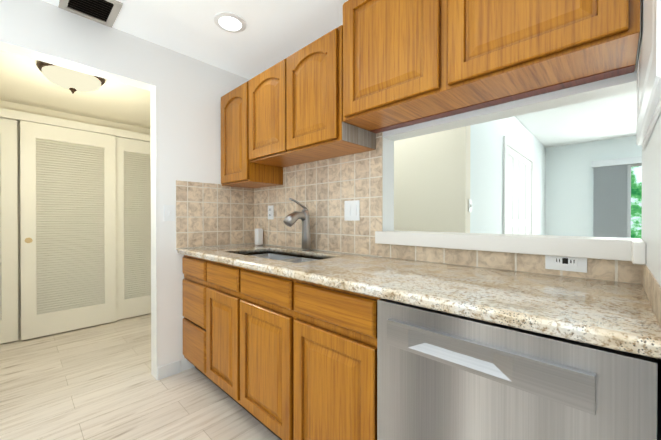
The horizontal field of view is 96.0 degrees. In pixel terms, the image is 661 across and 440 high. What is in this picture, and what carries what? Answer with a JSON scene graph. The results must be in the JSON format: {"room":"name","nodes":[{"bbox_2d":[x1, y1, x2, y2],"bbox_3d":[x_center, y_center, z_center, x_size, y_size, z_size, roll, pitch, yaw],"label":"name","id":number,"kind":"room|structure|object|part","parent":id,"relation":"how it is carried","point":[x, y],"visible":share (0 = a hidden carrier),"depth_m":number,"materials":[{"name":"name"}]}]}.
{"room":"kitchen","nodes":[
{"label":"kitchen","id":0,"kind":"room"},
{"bbox_2d":[0,100,150,343],"bbox_3d":[-2.770,-0.162,2.984,0.120,2.560,2.400,0,0,44],"label":"wall","id":1,"kind":"structure","parent":0,"point":[46,112],"depth_m":2.78,"materials":[{"name":"beige paint"}]},
{"bbox_2d":[0,118,17,343],"bbox_3d":[-3.127,0.099,2.490,0.030,2.018,0.700,0,0,44],"label":"door","id":2,"kind":"structure","parent":1,"relation":"in","point":[8,245],"depth_m":2.69,"materials":[{"name":"white paint"}]},
{"bbox_2d":[20,120,115,340],"bbox_3d":[-2.596,0.097,2.992,0.034,2.018,0.720,0,0,44],"label":"door","id":3,"kind":"structure","parent":1,"relation":"in","point":[68,225],"depth_m":2.96,"materials":[{"name":"white paint"}]},
{"bbox_2d":[0,108,150,141],"bbox_3d":[-2.696,-0.954,2.909,0.084,0.075,2.399,0,0,44],"label":"trim","id":4,"kind":"structure","parent":1,"relation":"attached to","point":[31,117],"depth_m":2.96,"materials":[{"name":"white paint"}]},
{"bbox_2d":[116,137,150,319],"bbox_3d":[-2.139,0.094,3.523,0.030,2.018,0.720,0,0,44],"label":"door","id":5,"kind":"structure","parent":1,"relation":"in","point":[133,228],"depth_m":3.40,"materials":[{"name":"white paint"}]},
{"bbox_2d":[0,50,150,128],"bbox_3d":[-2.159,-1.104,2.396,1.570,0.050,2.400,0,0,44],"label":"ceiling","id":6,"kind":"structure","parent":0,"point":[24,80],"depth_m":2.60,"materials":[{"name":"beige paint"}]},
{"bbox_2d":[36,61,104,93],"bbox_3d":[-1.882,-0.999,2.173,0.380,0.158,0.380,0,0,44],"label":"light","id":7,"kind":"object","parent":6,"relation":"attached to","point":[72,81],"visible":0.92,"depth_m":2.09,"materials":[{"name":"white glass"}]},
{"bbox_2d":[0,0,249,371],"bbox_3d":[-1.548,-0.156,1.817,0.120,2.560,2.400,0,0,44],"label":"wall","id":8,"kind":"structure","parent":0,"point":[191,91],"depth_m":2.12,"materials":[{"name":"white paint"}]},
{"bbox_2d":[0,40,156,379],"bbox_3d":[-1.662,0.095,1.699,0.124,2.060,1.170,0,0,44],"label":"door frame","id":9,"kind":"structure","parent":8,"relation":"attached to","point":[42,57],"depth_m":2.08,"materials":[{"name":"white wood"}]},
{"bbox_2d":[157,360,179,379],"bbox_3d":[-2.329,1.077,2.152,2.451,0.090,0.150,0,0,0],"label":"baseboard","id":10,"kind":"structure","parent":8,"relation":"attached to","point":[168,370],"depth_m":2.13,"materials":[{"name":"white wood"}]},
{"bbox_2d":[0,313,279,439],"bbox_3d":[1.988,1.151,2.319,7.930,0.060,8.240,0,0,44],"label":"floor","id":11,"kind":"structure","parent":0,"point":[98,382],"depth_m":1.90,"materials":[{"name":"beige tile"}]},
{"bbox_2d":[182,255,219,387],"bbox_3d":[-0.745,0.684,2.276,0.406,0.875,0.608,0,0,44],"label":"base cabinet","id":12,"kind":"object","parent":11,"relation":"on","point":[195,284],"visible":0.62,"depth_m":2.03,"materials":[{"name":"brown wood"}]},
{"bbox_2d":[206,260,294,439],"bbox_3d":[-0.280,0.686,1.832,0.876,0.875,0.608,0,0,44],"label":"base cabinet","id":13,"kind":"object","parent":11,"relation":"on","point":[250,315],"visible":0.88,"depth_m":1.52,"materials":[{"name":"brown wood"}]},
{"bbox_2d":[177,243,660,359],"bbox_3d":[-0.038,0.231,1.582,2.374,0.039,0.639,0,0,44],"label":"countertop","id":14,"kind":"structure","parent":13,"relation":"on","point":[618,316],"depth_m":0.92,"materials":[{"name":"stone"}]},
{"bbox_2d":[255,228,262,244],"bbox_3d":[-0.600,0.139,2.489,0.055,0.135,0.050,0,0,44],"label":"soap dispenser","id":15,"kind":"object","parent":14,"relation":"on","point":[258,236],"visible":0.98,"depth_m":2.47,"materials":[{"name":"white plastic"}]},
{"bbox_2d":[249,253,317,262],"bbox_3d":[-0.318,0.346,1.855,0.780,0.190,0.400,0,0,44],"label":"sink","id":16,"kind":"object","parent":14,"relation":"in","point":[288,258],"visible":0.08,"depth_m":2.10,"materials":[{"name":"metal"}]},
{"bbox_2d":[283,198,310,250],"bbox_3d":[-0.221,0.031,2.006,0.212,0.356,0.070,0,0,-41],"label":"faucet","id":17,"kind":"object","parent":14,"relation":"on","point":[291,219],"visible":1,"depth_m":2.02,"materials":[{"name":"metal"}]},
{"bbox_2d":[294,279,380,439],"bbox_3d":[0.202,0.689,1.372,0.452,0.875,0.608,0,0,44],"label":"base cabinet","id":18,"kind":"object","parent":11,"relation":"on","point":[335,363],"visible":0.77,"depth_m":1.14,"materials":[{"name":"brown wood"}]},
{"bbox_2d":[377,298,657,439],"bbox_3d":[0.586,0.694,0.986,0.626,0.869,0.636,0,0,44],"label":"dishwasher","id":19,"kind":"object","parent":11,"relation":"on","point":[444,376],"visible":0.73,"depth_m":0.73,"materials":[{"name":"metal"}]},
{"bbox_2d":[42,0,347,78],"bbox_3d":[-0.203,-1.244,0.526,3.600,0.050,2.400,0,0,44],"label":"ceiling","id":20,"kind":"structure","parent":0,"point":[274,32],"depth_m":1.90,"materials":[{"name":"white paint"}]},
{"bbox_2d":[58,0,122,27],"bbox_3d":[-1.367,-1.219,1.693,0.294,0.012,0.250,0,0,44],"label":"ceiling vent","id":21,"kind":"object","parent":20,"relation":"in","point":[105,12],"visible":1,"depth_m":1.72,"materials":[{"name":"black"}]},
{"bbox_2d":[214,12,245,32],"bbox_3d":[-0.622,-1.221,1.847,0.190,0.010,0.190,0,0,44],"label":"recessed light","id":22,"kind":"object","parent":20,"relation":"in","point":[229,22],"visible":1,"depth_m":1.84,"materials":[{"name":"white plastic"}]},
{"bbox_2d":[394,126,469,232],"bbox_3d":[0.116,-0.167,3.809,3.155,2.560,0.120,0,0,44],"label":"wall","id":23,"kind":"structure","parent":0,"point":[431,182],"depth_m":2.88,"materials":[{"name":"beige paint"}]},
{"bbox_2d":[470,116,545,234],"bbox_3d":[2.688,-0.169,4.305,0.120,2.560,4.150,0,0,44],"label":"wall","id":24,"kind":"structure","parent":0,"point":[486,170],"depth_m":3.34,"materials":[{"name":"white paint"}]},
{"bbox_2d":[469,199,471,211],"bbox_3d":[1.295,-0.131,2.745,0.014,0.120,0.070,0,0,44],"label":"light switch","id":25,"kind":"object","parent":24,"relation":"attached to","point":[470,205],"visible":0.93,"depth_m":2.74,"materials":[{"name":"white plastic"}]},
{"bbox_2d":[503,136,533,234],"bbox_3d":[2.668,0.051,4.180,0.020,2.120,1.720,0,0,44],"label":"closet door","id":26,"kind":"structure","parent":24,"relation":"in","point":[518,169],"depth_m":4.04,"materials":[{"name":"white wood"}]},
{"bbox_2d":[383,65,643,240],"bbox_3d":[0.056,-0.157,2.027,5.530,2.560,0.120,0,0,44],"label":"wall","id":27,"kind":"structure","parent":0,"point":[613,86],"depth_m":1.32,"materials":[{"name":"white paint"}]},
{"bbox_2d":[221,81,282,187],"bbox_3d":[-0.636,-0.638,2.370,0.424,0.722,0.314,0,0,44],"label":"upper cabinet","id":28,"kind":"object","parent":27,"relation":"attached to","point":[239,168],"visible":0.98,"depth_m":2.24,"materials":[{"name":"brown wood"}]},
{"bbox_2d":[248,25,375,166],"bbox_3d":[-0.163,-0.703,1.918,0.879,0.586,0.314,0,0,44],"label":"upper cabinet","id":29,"kind":"object","parent":27,"relation":"attached to","point":[295,108],"visible":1,"depth_m":1.72,"materials":[{"name":"brown wood"}]},
{"bbox_2d":[176,132,660,327],"bbox_3d":[-0.055,-0.157,1.566,2.386,0.756,0.700,0,0,44],"label":"tile backsplash","id":30,"kind":"structure","parent":27,"relation":"attached to","point":[211,214],"depth_m":2.00,"materials":[{"name":"beige tile"}]},
{"bbox_2d":[268,205,273,218],"bbox_3d":[-0.495,-0.062,2.453,0.075,0.115,0.010,0,0,44],"label":"outlet","id":31,"kind":"object","parent":30,"relation":"attached to","point":[271,212],"visible":1,"depth_m":2.44,"materials":[{"name":"white plastic"}]},
{"bbox_2d":[344,200,359,220],"bbox_3d":[0.132,-0.059,1.854,0.120,0.125,0.010,0,0,44],"label":"rocker light switch","id":32,"kind":"object","parent":30,"relation":"attached to","point":[351,210],"visible":1,"depth_m":1.85,"materials":[{"name":"white plastic"}]},
{"bbox_2d":[545,255,586,272],"bbox_3d":[0.892,0.155,1.129,0.125,0.075,0.010,0,0,44],"label":"outlet","id":33,"kind":"object","parent":30,"relation":"attached to","point":[574,264],"visible":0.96,"depth_m":1.12,"materials":[{"name":"white plastic"}]},
{"bbox_2d":[343,0,640,132],"bbox_3d":[0.537,-0.796,1.249,1.052,0.594,0.314,0,0,44],"label":"upper cabinet","id":34,"kind":"object","parent":27,"relation":"attached to","point":[406,60],"depth_m":1.11,"materials":[{"name":"brown wood"}]},
{"bbox_3d":[0.928,-0.796,0.897,0.002,0.590,0.284,0,0,44],"label":"wall cabinet filler panel","id":35,"kind":"part","parent":34,"relation":"part of","materials":[{"name":"brown wood"}]},
{"bbox_2d":[375,230,645,264],"bbox_3d":[0.674,0.101,1.376,1.066,0.070,0.270,0,0,44],"label":"sill","id":36,"kind":"structure","parent":27,"relation":"on","point":[633,250],"depth_m":1.20,"materials":[{"name":"white paint"}]},
{"bbox_2d":[515,91,636,147],"bbox_3d":[2.814,-1.409,3.258,7.810,0.050,5.480,0,0,44],"label":"ceiling","id":37,"kind":"structure","parent":0,"point":[611,117],"depth_m":4.19,"materials":[{"name":"white paint"}]},
{"bbox_2d":[545,136,641,236],"bbox_3d":[5.933,-0.169,4.158,4.775,2.560,0.120,0,0,44],"label":"wall","id":38,"kind":"structure","parent":0,"point":[569,190],"depth_m":5.46,"materials":[{"name":"white paint"}]},
{"bbox_2d":[592,156,641,237],"bbox_3d":[5.343,0.024,4.566,2.010,2.110,0.095,0,0,44],"label":"vertical blinds","id":39,"kind":"object","parent":38,"relation":"attached to","point":[612,199],"visible":0.67,"depth_m":5.06,"materials":[{"name":"white"}]},
{"bbox_2d":[631,164,641,238],"bbox_3d":[5.411,0.084,4.637,1.850,2.050,0.050,0,0,44],"label":"door","id":40,"kind":"structure","parent":38,"relation":"in","point":[636,198],"depth_m":4.94,"materials":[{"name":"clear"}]},
{"bbox_2d":[644,112,660,439],"bbox_3d":[0.847,-0.045,0.704,0.110,2.350,0.699,0,0,44],"label":"wall","id":41,"kind":"structure","parent":0,"point":[652,195],"depth_m":0.73,"materials":[{"name":"white paint"}]},
{"bbox_2d":[636,0,660,149],"bbox_3d":[0.793,-0.710,0.739,0.019,0.960,0.680,0,0,44],"label":"upper cabinet","id":42,"kind":"object","parent":41,"relation":"attached to","point":[648,107],"visible":0.88,"depth_m":0.67,"materials":[{"name":"white wood"}]}
]}

